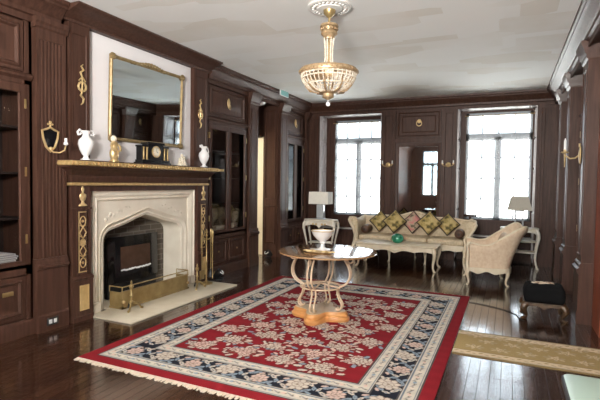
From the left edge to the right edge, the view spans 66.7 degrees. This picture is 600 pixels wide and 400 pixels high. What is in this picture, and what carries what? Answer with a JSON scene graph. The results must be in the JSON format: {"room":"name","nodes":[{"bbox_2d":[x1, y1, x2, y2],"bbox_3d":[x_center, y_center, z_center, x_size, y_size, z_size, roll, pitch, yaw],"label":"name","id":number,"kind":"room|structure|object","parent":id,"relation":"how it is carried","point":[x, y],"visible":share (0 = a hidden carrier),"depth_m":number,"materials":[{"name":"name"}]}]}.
{"room":"historic interior","nodes":[
{"label":"historic interior","id":0,"kind":"room"},
{"bbox_2d":[103,217,162,298],"bbox_3d":[-2.214,0.644,5.844,0.065,1.120,1.470,2,2,24],"label":"wall","id":1,"kind":"structure","parent":0,"point":[139,225],"depth_m":6.07,"materials":[{"name":"brick"}]},
{"bbox_2d":[61,20,278,165],"bbox_3d":[-2.587,-0.344,4.855,0.650,3.160,11.900,2,2,24],"label":"wall","id":2,"kind":"structure","parent":0,"point":[260,108],"depth_m":8.76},
{"bbox_2d":[0,0,69,22],"bbox_3d":[-3.477,-1.689,1.819,0.170,0.258,5.720,2,2,24],"label":"trim","id":3,"kind":"structure","parent":2,"relation":"attached to","point":[54,10],"depth_m":4.17,"materials":[{"name":"brown wood"}]},
{"bbox_2d":[30,15,69,333],"bbox_3d":[-2.421,-0.224,4.412,0.145,2.960,0.345,2,2,24],"label":"pilaster","id":4,"kind":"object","parent":2,"relation":"attached to","point":[51,262],"depth_m":4.36,"materials":[{"name":"brown wood"}]},
{"bbox_2d":[47,315,58,325],"bbox_3d":[-2.391,1.170,4.416,0.011,0.075,0.125,2,2,24],"label":"double socket","id":5,"kind":"object","parent":2,"relation":"attached to","point":[53,320],"visible":1,"depth_m":4.41,"materials":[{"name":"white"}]},
{"bbox_2d":[41,121,67,152],"bbox_3d":[-2.323,-0.598,4.325,0.163,0.311,0.190,2,2,24],"label":"sconce","id":6,"kind":"object","parent":2,"relation":"attached to","point":[50,136],"visible":1,"depth_m":4.35,"materials":[{"name":"gold metal"}]},
{"bbox_2d":[61,21,89,159],"bbox_3d":[-2.288,-1.066,4.667,0.108,1.426,0.250,2,2,24],"label":"trim","id":7,"kind":"structure","parent":2,"relation":"attached to","point":[78,39],"depth_m":4.61,"materials":[{"name":"brown wood"}]},
{"bbox_2d":[77,64,86,104],"bbox_3d":[-2.224,-1.177,4.655,0.026,0.417,0.113,2,2,24],"label":"applique","id":8,"kind":"object","parent":2,"relation":"attached to","point":[81,82],"visible":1,"depth_m":4.65,"materials":[{"name":"gold metal"}]},
{"bbox_2d":[90,31,190,165],"bbox_3d":[-1.907,-1.096,5.587,0.035,1.426,1.740,2,2,24],"label":"trim","id":9,"kind":"structure","parent":2,"relation":"attached to","point":[101,46],"depth_m":5.06,"materials":[{"name":"white paint"}]},
{"bbox_2d":[62,1,222,72],"bbox_3d":[-1.731,-1.869,5.498,0.285,0.133,2.410,2,2,24],"label":"trim","id":10,"kind":"structure","parent":2,"relation":"attached to","point":[101,22],"depth_m":5.17,"materials":[{"name":"brown wood"}]},
{"bbox_2d":[108,52,184,148],"bbox_3d":[-1.835,-1.162,5.580,0.087,0.999,1.236,2,2,26],"label":"mirror","id":11,"kind":"object","parent":2,"relation":"attached to","point":[145,100],"visible":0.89,"depth_m":5.50,"materials":[{"name":"clear glass"}]},
{"bbox_2d":[190,68,207,166],"bbox_3d":[-1.449,-1.125,6.504,0.108,1.426,0.310,2,2,24],"label":"trim","id":12,"kind":"structure","parent":2,"relation":"attached to","point":[199,78],"depth_m":6.42,"materials":[{"name":"brown wood"}]},
{"bbox_2d":[198,99,202,127],"bbox_3d":[-1.406,-1.220,6.447,0.026,0.417,0.113,2,2,24],"label":"applique","id":13,"kind":"object","parent":2,"relation":"attached to","point":[200,113],"visible":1,"depth_m":6.44,"materials":[{"name":"gold metal"}]},
{"bbox_2d":[247,92,262,266],"bbox_3d":[-0.812,-0.344,7.905,0.170,2.975,0.355,2,2,24],"label":"trim","id":14,"kind":"structure","parent":2,"relation":"attached to","point":[254,99],"depth_m":7.86,"materials":[{"name":"brown wood"}]},
{"bbox_2d":[208,65,311,115],"bbox_3d":[-0.514,-1.899,8.307,0.170,0.258,3.710,2,2,24],"label":"trim","id":15,"kind":"structure","parent":2,"relation":"attached to","point":[221,76],"depth_m":7.62,"materials":[{"name":"brown wood"}]},
{"bbox_2d":[257,138,263,254],"bbox_3d":[-1.094,-0.077,9.203,0.875,2.308,0.060,2,2,24],"label":"door","id":16,"kind":"structure","parent":2,"relation":"in","point":[260,140],"depth_m":9.04,"materials":[{"name":"beige paint"}]},
{"bbox_2d":[262,106,278,256],"bbox_3d":[-0.576,-0.356,8.866,0.320,2.930,0.035,2,2,24],"label":"trim","id":17,"kind":"structure","parent":2,"relation":"attached to","point":[271,113],"depth_m":8.86,"materials":[{"name":"brown wood"}]},
{"bbox_2d":[277,103,291,257],"bbox_3d":[-0.329,-0.378,8.943,0.185,2.975,0.365,2,2,24],"label":"trim","id":18,"kind":"structure","parent":2,"relation":"attached to","point":[284,109],"depth_m":8.87,"materials":[{"name":"brown wood"}]},
{"bbox_2d":[0,251,599,399],"bbox_3d":[-0.622,1.343,4.397,7.900,0.120,13.200,2,2,24],"label":"floor","id":19,"kind":"structure","parent":0,"point":[43,366],"depth_m":4.29,"materials":[{"name":"brown wood"}]},
{"bbox_2d":[0,12,34,343],"bbox_3d":[-3.032,-0.195,3.573,0.450,2.950,1.690,2,2,24],"label":"bookcase","id":20,"kind":"object","parent":19,"relation":"on","point":[17,321],"visible":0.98,"depth_m":4.19,"materials":[{"name":"brown wood"}]},
{"bbox_3d":[-2.787,0.592,4.083,0.260,0.015,0.355,2,2,24],"label":"book","id":21,"kind":"object","parent":20,"relation":"in","visible":0},
{"bbox_3d":[-2.781,0.574,4.091,0.262,0.015,0.355,2,2,24],"label":"book","id":22,"kind":"object","parent":21,"relation":"on","visible":0},
{"bbox_3d":[-2.792,0.556,4.072,0.257,0.016,0.355,2,2,24],"label":"book","id":23,"kind":"object","parent":22,"relation":"on","visible":0},
{"bbox_2d":[0,257,16,261],"bbox_3d":[-2.786,0.537,4.081,0.260,0.016,0.355,2,2,24],"label":"book","id":24,"kind":"object","parent":23,"relation":"on","point":[15,257],"visible":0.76,"depth_m":4.12,"materials":[{"name":"white paper"}]},
{"bbox_2d":[0,255,17,259],"bbox_3d":[-2.780,0.518,4.089,0.262,0.016,0.355,2,2,24],"label":"book","id":25,"kind":"object","parent":24,"relation":"on","point":[14,256],"visible":0.46,"depth_m":4.13,"materials":[{"name":"white paper"}]},
{"bbox_2d":[0,252,15,256],"bbox_3d":[-2.791,0.500,4.070,0.257,0.016,0.355,2,2,24],"label":"book","id":26,"kind":"object","parent":25,"relation":"on","point":[2,254],"visible":1,"depth_m":4.14,"materials":[{"name":"white paper"}]},
{"bbox_2d":[57,159,223,323],"bbox_3d":[-1.928,0.389,5.660,0.622,1.652,2.539,2,2,24],"label":"fireplace","id":27,"kind":"object","parent":19,"relation":"on","point":[103,196],"visible":0.92,"depth_m":5.22,"materials":[{"name":"beige stone"}]},
{"bbox_2d":[76,129,94,159],"bbox_3d":[-2.178,-0.560,4.639,0.170,0.316,0.152,0,2,-25],"label":"vase","id":28,"kind":"object","parent":27,"relation":"on","point":[85,143],"visible":0.97,"depth_m":4.60,"materials":[{"name":"white ceramic"}]},
{"bbox_2d":[109,135,121,161],"bbox_3d":[-1.999,-0.555,4.945,0.127,0.287,0.122,0,3,-29],"label":"figurine","id":29,"kind":"object","parent":27,"relation":"on","point":[114,152],"visible":0.99,"depth_m":4.92,"materials":[{"name":"gold metal"}]},
{"bbox_2d":[57,159,212,167],"bbox_3d":[-1.809,-0.426,5.523,0.305,0.010,2.428,2,2,24],"label":"shelf","id":30,"kind":"object","parent":27,"relation":"attached to","point":[59,160],"depth_m":4.91,"materials":[{"name":"gold metal"}]},
{"bbox_2d":[134,142,170,164],"bbox_3d":[-1.780,-0.562,5.524,0.130,0.262,0.500,2,2,24],"label":"mantel clock","id":31,"kind":"object","parent":27,"relation":"on","point":[146,152],"visible":0.99,"depth_m":5.44,"materials":[{"name":"black stone"}]},
{"bbox_2d":[177,154,187,165],"bbox_3d":[-1.559,-0.528,6.024,0.080,0.162,0.144,2,2,24],"label":"figurine","id":32,"kind":"object","parent":27,"relation":"on","point":[181,162],"visible":0.97,"depth_m":6.00,"materials":[{"name":"beige ceramic"}]},
{"bbox_2d":[199,144,208,166],"bbox_3d":[-1.352,-0.621,6.446,0.161,0.321,0.159,0,2,-21],"label":"china ewer","id":33,"kind":"object","parent":27,"relation":"on","point":[203,155],"visible":0.94,"depth_m":6.39,"materials":[{"name":"white ceramic"}]},
{"bbox_2d":[93,281,236,324],"bbox_3d":[-1.734,1.207,5.704,0.975,0.019,1.980,2,2,24],"label":"hearth slab","id":34,"kind":"object","parent":19,"relation":"on","point":[157,306],"visible":0.49,"depth_m":5.30,"materials":[{"name":"beige stone"}]},
{"bbox_2d":[104,232,157,299],"bbox_3d":[-2.113,0.815,5.809,0.147,0.745,0.850,2,2,24],"label":"stove","id":35,"kind":"object","parent":34,"relation":"on","point":[134,257],"visible":1,"depth_m":5.69,"materials":[{"name":"black metal"},{"name":"dark glass"}]},
{"bbox_2d":[127,280,142,312],"bbox_3d":[-1.865,1.056,5.066,0.135,0.331,0.232,2,2,24],"label":"andiron","id":36,"kind":"object","parent":34,"relation":"on","point":[131,285],"visible":1,"depth_m":5.06,"materials":[{"name":"gold metal"}]},
{"bbox_2d":[109,268,188,309],"bbox_3d":[-1.816,1.073,5.626,0.224,0.253,1.160,2,2,24],"label":"fireplace fender","id":37,"kind":"object","parent":34,"relation":"on","point":[142,294],"visible":1,"depth_m":5.47,"materials":[{"name":"gold metal"}]},
{"bbox_2d":[194,264,205,289],"bbox_3d":[-1.375,1.021,6.138,0.135,0.331,0.232,2,2,24],"label":"andiron","id":38,"kind":"object","parent":34,"relation":"on","point":[197,267],"visible":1,"depth_m":6.13,"materials":[{"name":"gold metal"}]},
{"bbox_2d":[200,229,212,284],"bbox_3d":[-1.314,0.791,6.411,0.180,0.770,0.180,2,2,24],"label":"stand","id":39,"kind":"object","parent":34,"relation":"on","point":[206,282],"visible":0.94,"depth_m":6.39,"materials":[{"name":"gold metal"}]},
{"bbox_2d":[199,230,203,279],"bbox_3d":[-1.356,0.753,6.316,0.036,0.690,0.100,2,2,24],"label":"shovel","id":40,"kind":"object","parent":39,"relation":"hanging from","point":[201,273],"visible":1,"depth_m":6.31,"materials":[{"name":"gold metal"}]},
{"bbox_2d":[208,229,213,276],"bbox_3d":[-1.270,0.747,6.503,0.090,0.690,0.090,2,2,24],"label":"brush","id":41,"kind":"object","parent":39,"relation":"hanging from","point":[210,269],"visible":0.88,"depth_m":6.49,"materials":[{"name":"gold metal"}]},
{"bbox_2d":[211,229,214,278],"bbox_3d":[-1.213,0.752,6.381,0.036,0.690,0.067,2,2,24],"label":"fire poker","id":42,"kind":"object","parent":39,"relation":"hanging from","point":[212,233],"visible":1,"depth_m":6.36,"materials":[{"name":"gold metal"}]},
{"bbox_2d":[214,268,223,279],"bbox_3d":[-1.217,1.099,6.809,0.160,0.164,0.132,1,2,3],"label":"spotlight","id":43,"kind":"object","parent":19,"relation":"on","point":[218,273],"visible":1,"depth_m":6.76,"materials":[{"name":"black metal"}]},
{"bbox_2d":[207,83,248,278],"bbox_3d":[-1.317,-0.317,7.328,0.450,2.950,1.170,2,2,24],"label":"bookcase","id":44,"kind":"object","parent":19,"relation":"on","point":[227,135],"visible":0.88,"depth_m":7.45,"materials":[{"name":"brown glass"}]},
{"bbox_2d":[212,208,217,228],"bbox_3d":[-1.391,0.313,7.245,0.170,0.360,0.167,2,2,24],"label":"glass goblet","id":45,"kind":"object","parent":44,"relation":"in","point":[214,210],"visible":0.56,"depth_m":7.19,"materials":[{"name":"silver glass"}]},
{"bbox_2d":[213,225,224,230],"bbox_3d":[-1.272,0.448,7.184,0.075,0.098,0.260,2,2,24],"label":"pile","id":46,"kind":"object","parent":44,"relation":"in","point":[217,227],"visible":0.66,"depth_m":7.13,"materials":[{"name":"white paper"}]},
{"bbox_2d":[217,207,224,224],"bbox_3d":[-1.292,0.306,7.463,0.170,0.360,0.167,2,2,24],"label":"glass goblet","id":47,"kind":"object","parent":44,"relation":"in","point":[221,211],"visible":0.64,"depth_m":7.40,"materials":[{"name":"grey glass"}]},
{"bbox_2d":[264,249,272,257],"bbox_3d":[-0.607,1.031,8.798,0.160,0.164,0.132,-1,3,-34],"label":"spotlight","id":48,"kind":"object","parent":19,"relation":"on","point":[267,252],"visible":1,"depth_m":8.77,"materials":[{"name":"black metal"}]},
{"bbox_2d":[74,276,470,399],"bbox_3d":[0.196,1.271,4.827,2.761,0.010,3.789,2,2,24],"label":"rug","id":49,"kind":"object","parent":19,"relation":"on","point":[395,343],"visible":0.93,"depth_m":4.00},
{"bbox_2d":[278,244,376,325],"bbox_3d":[0.291,0.903,4.923,1.060,0.719,1.060,2,2,24],"label":"round table","id":50,"kind":"object","parent":49,"relation":"on","point":[314,314],"visible":0.98,"depth_m":4.76,"materials":[{"name":"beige wood"}]},
{"bbox_2d":[304,249,334,253],"bbox_3d":[0.195,0.535,4.735,0.360,0.028,0.170,2,2,24],"label":"tray","id":51,"kind":"object","parent":50,"relation":"on","point":[306,250],"visible":1,"depth_m":4.73,"materials":[{"name":"gold metal"}]},
{"bbox_2d":[311,229,333,250],"bbox_3d":[0.243,0.434,4.929,0.252,0.214,0.252,2,2,24],"label":"china compote","id":52,"kind":"object","parent":50,"relation":"on","point":[322,235],"visible":0.99,"depth_m":4.87,"materials":[{"name":"white ceramic"}]},
{"bbox_2d":[287,111,305,245],"bbox_3d":[-0.283,-0.390,9.592,0.450,2.950,0.930,2,2,24],"label":"bookcase","id":53,"kind":"object","parent":19,"relation":"on","point":[296,122],"visible":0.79,"depth_m":9.53,"materials":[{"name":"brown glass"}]},
{"bbox_2d":[302,218,338,244],"bbox_3d":[0.411,0.753,8.987,0.682,0.752,0.460,1,2,18],"label":"console table","id":54,"kind":"object","parent":19,"relation":"on","point":[333,223],"visible":0.91,"depth_m":8.88,"materials":[{"name":"white paint"}]},
{"bbox_2d":[308,192,332,218],"bbox_3d":[0.406,0.096,8.979,0.410,0.560,0.260,2,2,24],"label":"table lamp","id":55,"kind":"object","parent":54,"relation":"on","point":[319,198],"visible":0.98,"depth_m":8.90,"materials":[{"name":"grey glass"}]},
{"bbox_2d":[308,240,332,243],"bbox_3d":[0.410,0.829,8.990,0.460,0.020,0.220,1,2,18],"label":"shelf","id":56,"kind":"object","parent":54,"relation":"attached to","point":[311,241],"depth_m":8.95,"materials":[{"name":"white paint"}]},
{"bbox_2d":[355,238,440,272],"bbox_3d":[1.719,0.967,8.023,1.400,0.435,0.625,2,2,24],"label":"coffee table","id":57,"kind":"object","parent":19,"relation":"on","point":[434,249],"visible":0.94,"depth_m":7.82,"materials":[{"name":"beige paint"}]},
{"bbox_2d":[391,233,403,242],"bbox_3d":[1.702,0.669,7.966,0.216,0.165,0.216,2,2,24],"label":"glass vase","id":58,"kind":"object","parent":57,"relation":"on","point":[396,238],"visible":1,"depth_m":7.89,"materials":[{"name":"glass"}]},
{"bbox_2d":[348,211,477,264],"bbox_3d":[2.142,0.691,8.704,2.358,0.947,0.764,2,2,24],"label":"sofa","id":59,"kind":"object","parent":19,"relation":"on","point":[450,242],"visible":0.58,"depth_m":8.64,"materials":[{"name":"beige fabric"}]},
{"bbox_2d":[361,224,372,232],"bbox_3d":[1.312,0.558,8.961,0.170,0.170,0.348,2,2,24],"label":"bolster cushion","id":60,"kind":"object","parent":59,"relation":"on","point":[366,228],"visible":1,"depth_m":8.83,"materials":[{"name":"brown fabric"}]},
{"bbox_2d":[359,232,394,239],"bbox_3d":[1.528,0.706,8.910,0.635,0.112,0.570,2,2,24],"label":"seat cushion","id":61,"kind":"object","parent":59,"relation":"on","point":[370,235],"depth_m":8.73,"materials":[{"name":"beige fabric"}]},
{"bbox_2d":[369,210,386,231],"bbox_3d":[1.594,0.417,9.074,0.443,0.436,0.182,1,2,10],"label":"pillow","id":62,"kind":"object","parent":59,"relation":"on","point":[377,221],"visible":0.87,"depth_m":9.03,"materials":[{"name":"yellow fabric"}]},
{"bbox_2d":[382,209,406,233],"bbox_3d":[1.835,0.412,8.843,0.477,0.469,0.189,1,2,10],"label":"pillow","id":63,"kind":"object","parent":59,"relation":"on","point":[394,221],"visible":1,"depth_m":8.79,"materials":[{"name":"yellow fabric"}]},
{"bbox_2d":[404,211,420,233],"bbox_3d":[2.183,0.430,8.811,0.442,0.439,0.179,1,2,10],"label":"pillow","id":64,"kind":"object","parent":59,"relation":"on","point":[411,224],"visible":0.75,"depth_m":8.76,"materials":[{"name":"pink fabric"}]},
{"bbox_2d":[402,234,429,241],"bbox_3d":[2.113,0.725,8.644,0.635,0.112,0.570,2,2,24],"label":"seat cushion","id":65,"kind":"object","parent":59,"relation":"on","point":[407,237],"depth_m":8.40,"materials":[{"name":"beige fabric"}]},
{"bbox_2d":[416,211,442,234],"bbox_3d":[2.426,0.430,8.573,0.477,0.469,0.189,1,2,10],"label":"pillow","id":66,"kind":"object","parent":59,"relation":"on","point":[428,222],"visible":1,"depth_m":8.52,"materials":[{"name":"yellow fabric"}]},
{"bbox_2d":[427,236,463,245],"bbox_3d":[2.698,0.743,8.377,0.635,0.112,0.570,2,2,24],"label":"seat cushion","id":67,"kind":"object","parent":59,"relation":"on","point":[444,240],"depth_m":8.15,"materials":[{"name":"beige fabric"}]},
{"bbox_2d":[439,212,459,235],"bbox_3d":[2.767,0.454,8.539,0.443,0.436,0.182,1,2,10],"label":"pillow","id":68,"kind":"object","parent":59,"relation":"on","point":[449,224],"visible":0.93,"depth_m":8.48,"materials":[{"name":"yellow fabric"}]},
{"bbox_2d":[454,229,464,238],"bbox_3d":[2.886,0.608,8.244,0.170,0.170,0.348,2,2,24],"label":"bolster cushion","id":69,"kind":"object","parent":59,"relation":"on","point":[459,233],"visible":1,"depth_m":8.11,"materials":[{"name":"brown fabric"}]},
{"bbox_2d":[463,214,476,219],"bbox_3d":[3.273,0.719,8.823,0.260,0.880,0.260,2,2,24],"label":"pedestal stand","id":70,"kind":"object","parent":19,"relation":"on","point":[466,215],"visible":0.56,"depth_m":8.73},
{"bbox_2d":[463,222,528,286],"bbox_3d":[2.917,0.796,6.853,0.854,0.905,0.796,1,2,16],"label":"armchair","id":71,"kind":"object","parent":19,"relation":"on","point":[493,254],"visible":1,"depth_m":6.55,"materials":[{"name":"beige fabric"}]},
{"bbox_2d":[469,301,524,320],"bbox_3d":[2.322,1.282,5.311,0.146,0.008,0.830,0,2,-22],"label":"power cable","id":72,"kind":"object","parent":19,"relation":"on","point":[469,301],"visible":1,"depth_m":5.38,"materials":[{"name":"black rubber"}]},
{"bbox_2d":[500,226,539,269],"bbox_3d":[3.904,0.850,8.143,0.658,0.718,0.340,2,2,24],"label":"table","id":73,"kind":"object","parent":19,"relation":"on","point":[535,231],"visible":0.42,"depth_m":7.94,"materials":[{"name":"white paint"}]},
{"bbox_2d":[507,195,531,225],"bbox_3d":[3.904,0.198,8.122,0.410,0.587,0.260,2,2,24],"label":"table lamp","id":74,"kind":"object","parent":73,"relation":"on","point":[517,203],"visible":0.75,"depth_m":8.03,"materials":[{"name":"beige fabric"}]},
{"bbox_2d":[515,250,534,253],"bbox_3d":[3.903,0.918,8.146,0.567,0.024,0.306,2,2,24],"label":"shelf","id":75,"kind":"object","parent":73,"relation":"attached to","point":[517,251],"depth_m":8.05,"materials":[{"name":"white paint"}]},
{"bbox_2d":[520,239,536,242],"bbox_3d":[3.906,0.728,8.138,0.567,0.024,0.306,2,2,24],"label":"shelf","id":76,"kind":"object","parent":73,"relation":"attached to","point":[522,241],"depth_m":7.97,"materials":[{"name":"white paint"}]},
{"bbox_2d":[452,330,599,376],"bbox_3d":[2.003,1.329,4.011,1.205,0.007,0.680,2,2,24],"label":"runner rug","id":77,"kind":"object","parent":19,"relation":"on","point":[563,357],"visible":1,"depth_m":3.98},
{"bbox_2d":[519,281,569,323],"bbox_3d":[2.704,1.116,5.070,0.481,0.410,0.386,2,2,24],"label":"footstool","id":78,"kind":"object","parent":19,"relation":"on","point":[544,295],"visible":1,"depth_m":4.94,"materials":[{"name":"black"}]},
{"bbox_2d":[523,281,565,304],"bbox_3d":[2.706,1.026,5.067,0.410,0.212,0.330,2,2,24],"label":"cushion","id":79,"kind":"object","parent":78,"relation":"on","point":[534,292],"depth_m":4.94,"materials":[{"name":"black fabric"}]},
{"bbox_2d":[576,113,581,243],"bbox_3d":[3.549,-0.181,5.555,0.180,2.950,1.140,2,2,24],"label":"bookcase","id":80,"kind":"object","parent":19,"relation":"on","point":[581,113],"visible":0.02,"depth_m":6.01,"materials":[{"name":"wood"}]},
{"bbox_2d":[561,374,599,399],"bbox_3d":[1.451,1.177,1.933,0.535,0.458,0.950,2,2,24],"label":"table","id":81,"kind":"object","parent":19,"relation":"on","point":[575,387],"visible":1,"depth_m":2.28,"materials":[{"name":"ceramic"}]},
{"bbox_2d":[66,0,580,102],"bbox_3d":[-0.676,-1.943,4.051,7.900,0.150,12.720,2,2,24],"label":"ceiling","id":82,"kind":"structure","parent":0,"point":[398,48],"depth_m":5.36,"materials":[{"name":"white paint"}]},
{"bbox_2d":[280,89,288,97],"bbox_3d":[-0.292,-1.978,8.483,0.023,0.108,0.340,2,2,24],"label":"exit sign","id":83,"kind":"object","parent":82,"relation":"attached to","point":[282,92],"visible":1,"depth_m":8.46,"materials":[{"name":"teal plastic"}]},
{"bbox_2d":[307,0,351,15],"bbox_3d":[0.286,-1.847,4.407,0.430,0.038,0.430,2,2,24],"label":"trim","id":84,"kind":"structure","parent":82,"relation":"attached to","point":[316,7],"depth_m":4.34,"materials":[{"name":"white paint"}]},
{"bbox_2d":[299,8,358,105],"bbox_3d":[0.279,-1.372,4.426,0.582,0.922,0.584,1,2,-7],"label":"chandelier","id":85,"kind":"object","parent":84,"relation":"hanging from","point":[327,71],"visible":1,"depth_m":4.35,"materials":[{"name":"gold metal"}]},
{"bbox_2d":[317,102,559,267],"bbox_3d":[2.366,-0.450,9.381,5.900,3.160,0.550,2,2,24],"label":"wall","id":86,"kind":"structure","parent":0,"point":[484,228],"depth_m":8.87,"materials":[{"name":"brown wood"}]},
{"bbox_2d":[303,112,312,244],"bbox_3d":[0.146,-0.412,9.984,0.185,2.975,0.215,2,2,24],"label":"trim","id":87,"kind":"structure","parent":86,"relation":"attached to","point":[308,115],"depth_m":9.94,"materials":[{"name":"brown wood"}]},
{"bbox_2d":[308,115,318,243],"bbox_3d":[0.290,-0.388,10.006,0.210,2.930,0.040,2,2,24],"label":"trim","id":88,"kind":"structure","parent":86,"relation":"attached to","point":[314,122],"depth_m":9.98,"materials":[{"name":"brown wood"}]},
{"bbox_2d":[318,116,326,243],"bbox_3d":[0.509,-0.416,10.148,0.028,2.880,0.380,2,2,24],"label":"trim","id":89,"kind":"structure","parent":86,"relation":"attached to","point":[323,120],"depth_m":10.09,"materials":[{"name":"brown wood"}]},
{"bbox_2d":[323,226,351,228],"bbox_3d":[1.146,0.624,10.000,1.340,0.019,0.180,2,2,24],"label":"trim","id":90,"kind":"structure","parent":86,"relation":"attached to","point":[324,226],"depth_m":10.10,"materials":[{"name":"grey paint"}]},
{"bbox_2d":[323,228,355,245],"bbox_3d":[1.152,0.832,10.027,1.330,0.395,0.140,2,2,24],"label":"trim","id":91,"kind":"structure","parent":86,"relation":"attached to","point":[344,236],"depth_m":10.09,"materials":[{"name":"brown wood"}]},
{"bbox_2d":[323,113,380,117],"bbox_3d":[1.139,-1.821,9.815,1.370,0.028,0.380,2,2,24],"label":"trim","id":92,"kind":"structure","parent":86,"relation":"attached to","point":[375,114],"depth_m":9.78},
{"bbox_2d":[331,119,380,216],"bbox_3d":[1.280,-0.691,10.034,1.190,2.120,0.150,2,2,24],"label":"window","id":93,"kind":"structure","parent":86,"relation":"in","point":[358,142],"depth_m":10.08,"materials":[{"name":"grey paint"}]},
{"bbox_2d":[333,121,380,123],"bbox_3d":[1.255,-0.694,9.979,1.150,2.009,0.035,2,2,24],"label":"curtain rod","id":94,"kind":"object","parent":93,"relation":"hanging from","point":[372,121],"visible":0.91,"depth_m":9.94,"materials":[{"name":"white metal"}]},
{"bbox_2d":[379,113,381,210],"bbox_3d":[1.729,-0.377,9.592,0.028,2.880,0.380,2,2,24],"label":"trim","id":95,"kind":"structure","parent":86,"relation":"attached to","point":[381,113],"depth_m":9.41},
{"bbox_2d":[379,107,456,259],"bbox_3d":[2.322,-0.324,9.078,1.450,2.930,0.045,2,2,24],"label":"wall paneling","id":96,"kind":"structure","parent":86,"relation":"attached to","point":[407,127],"depth_m":9.03,"materials":[{"name":"brown wood"}]},
{"bbox_2d":[394,142,441,216],"bbox_3d":[2.335,-0.342,9.080,0.890,1.585,0.030,2,2,24],"label":"mirror","id":97,"kind":"object","parent":86,"relation":"attached to","point":[417,165],"visible":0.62,"depth_m":9.07,"materials":[{"name":"brown mirror"}]},
{"bbox_2d":[310,88,554,115],"bbox_3d":[2.304,-1.885,8.967,4.750,0.258,0.170,2,2,24],"label":"trim","id":98,"kind":"structure","parent":86,"relation":"attached to","point":[530,97],"depth_m":8.79,"materials":[{"name":"brown wood"}]},
{"bbox_2d":[441,160,453,166],"bbox_3d":[2.844,-0.698,8.768,0.240,0.135,0.080,2,2,24],"label":"wall sconce","id":99,"kind":"object","parent":86,"relation":"attached to","point":[448,164],"visible":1,"depth_m":8.78,"materials":[{"name":"gold metal"}]},
{"bbox_2d":[454,109,460,256],"bbox_3d":[3.101,-0.334,8.966,0.028,2.880,0.380,2,2,24],"label":"trim","id":100,"kind":"structure","parent":86,"relation":"attached to","point":[459,111],"depth_m":8.84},
{"bbox_2d":[457,236,530,259],"bbox_3d":[3.740,0.913,8.847,1.320,0.395,0.140,2,2,24],"label":"trim","id":101,"kind":"structure","parent":86,"relation":"attached to","point":[522,246],"depth_m":8.63,"materials":[{"name":"brown wood"}]},
{"bbox_2d":[459,105,536,111],"bbox_3d":[3.726,-1.740,8.635,1.360,0.028,0.380,2,2,24],"label":"trim","id":102,"kind":"structure","parent":86,"relation":"attached to","point":[532,106],"depth_m":8.63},
{"bbox_2d":[464,111,532,223],"bbox_3d":[3.839,-0.635,8.867,1.275,2.130,0.150,2,2,24],"label":"window","id":103,"kind":"structure","parent":86,"relation":"in","point":[498,137],"depth_m":8.89,"materials":[{"name":"white paint"}]},
{"bbox_2d":[465,113,534,116],"bbox_3d":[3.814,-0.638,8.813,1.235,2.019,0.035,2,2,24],"label":"curtain rod","id":104,"kind":"object","parent":103,"relation":"hanging from","point":[518,113],"visible":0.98,"depth_m":8.75,"materials":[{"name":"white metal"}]},
{"bbox_2d":[473,234,530,239],"bbox_3d":[3.734,0.706,8.821,1.330,0.019,0.180,2,2,24],"label":"trim","id":105,"kind":"structure","parent":86,"relation":"attached to","point":[473,234],"depth_m":8.82,"materials":[{"name":"grey paint"}]},
{"bbox_2d":[530,105,537,262],"bbox_3d":[4.312,-0.296,8.414,0.028,2.880,0.380,2,2,24],"label":"trim","id":106,"kind":"structure","parent":86,"relation":"attached to","point":[536,109],"depth_m":8.28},
{"bbox_2d":[534,103,549,266],"bbox_3d":[4.324,-0.261,8.168,0.160,2.930,0.040,2,2,24],"label":"trim","id":107,"kind":"structure","parent":86,"relation":"attached to","point":[543,127],"depth_m":8.15,"materials":[{"name":"brown wood"}]},
{"bbox_3d":[2.434,-0.196,2.842,0.340,3.160,12.400,2,2,24],"label":"wall","id":108,"kind":"structure","parent":0,"visible":0},
{"bbox_2d":[551,89,567,277],"bbox_3d":[4.201,-0.252,7.312,0.275,2.975,0.375,2,2,24],"label":"trim","id":109,"kind":"structure","parent":108,"relation":"attached to","point":[561,98],"depth_m":7.20,"materials":[{"name":"brown wood"}]},
{"bbox_2d":[558,73,582,293],"bbox_3d":[3.727,-0.219,6.275,0.275,2.975,0.395,2,2,24],"label":"trim","id":110,"kind":"structure","parent":108,"relation":"attached to","point":[574,85],"depth_m":6.14,"materials":[{"name":"brown wood"}]},
{"bbox_2d":[561,138,580,166],"bbox_3d":[3.000,-0.524,5.058,0.190,0.320,0.080,2,2,24],"label":"candle sconce","id":111,"kind":"object","parent":108,"relation":"attached to","point":[564,152],"visible":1,"depth_m":5.05,"materials":[{"name":"gold metal"}]},
{"bbox_2d":[547,0,599,103],"bbox_3d":[2.048,-1.645,2.668,0.300,0.258,11.850,2,2,24],"label":"trim","id":112,"kind":"structure","parent":108,"relation":"attached to","point":[586,23],"depth_m":4.95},
{"bbox_2d":[571,40,599,324],"bbox_3d":[3.111,-0.175,4.925,0.275,2.975,0.425,2,2,24],"label":"pilaster","id":113,"kind":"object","parent":108,"relation":"attached to","point":[589,57],"depth_m":4.79,"materials":[{"name":"brown wood"}]},
{"bbox_2d":[591,119,599,337],"bbox_3d":[2.768,0.142,4.039,0.025,2.400,1.535,2,2,24],"label":"trim","id":114,"kind":"structure","parent":108,"relation":"attached to","point":[595,324],"depth_m":4.62,"materials":[{"name":"red wood"}]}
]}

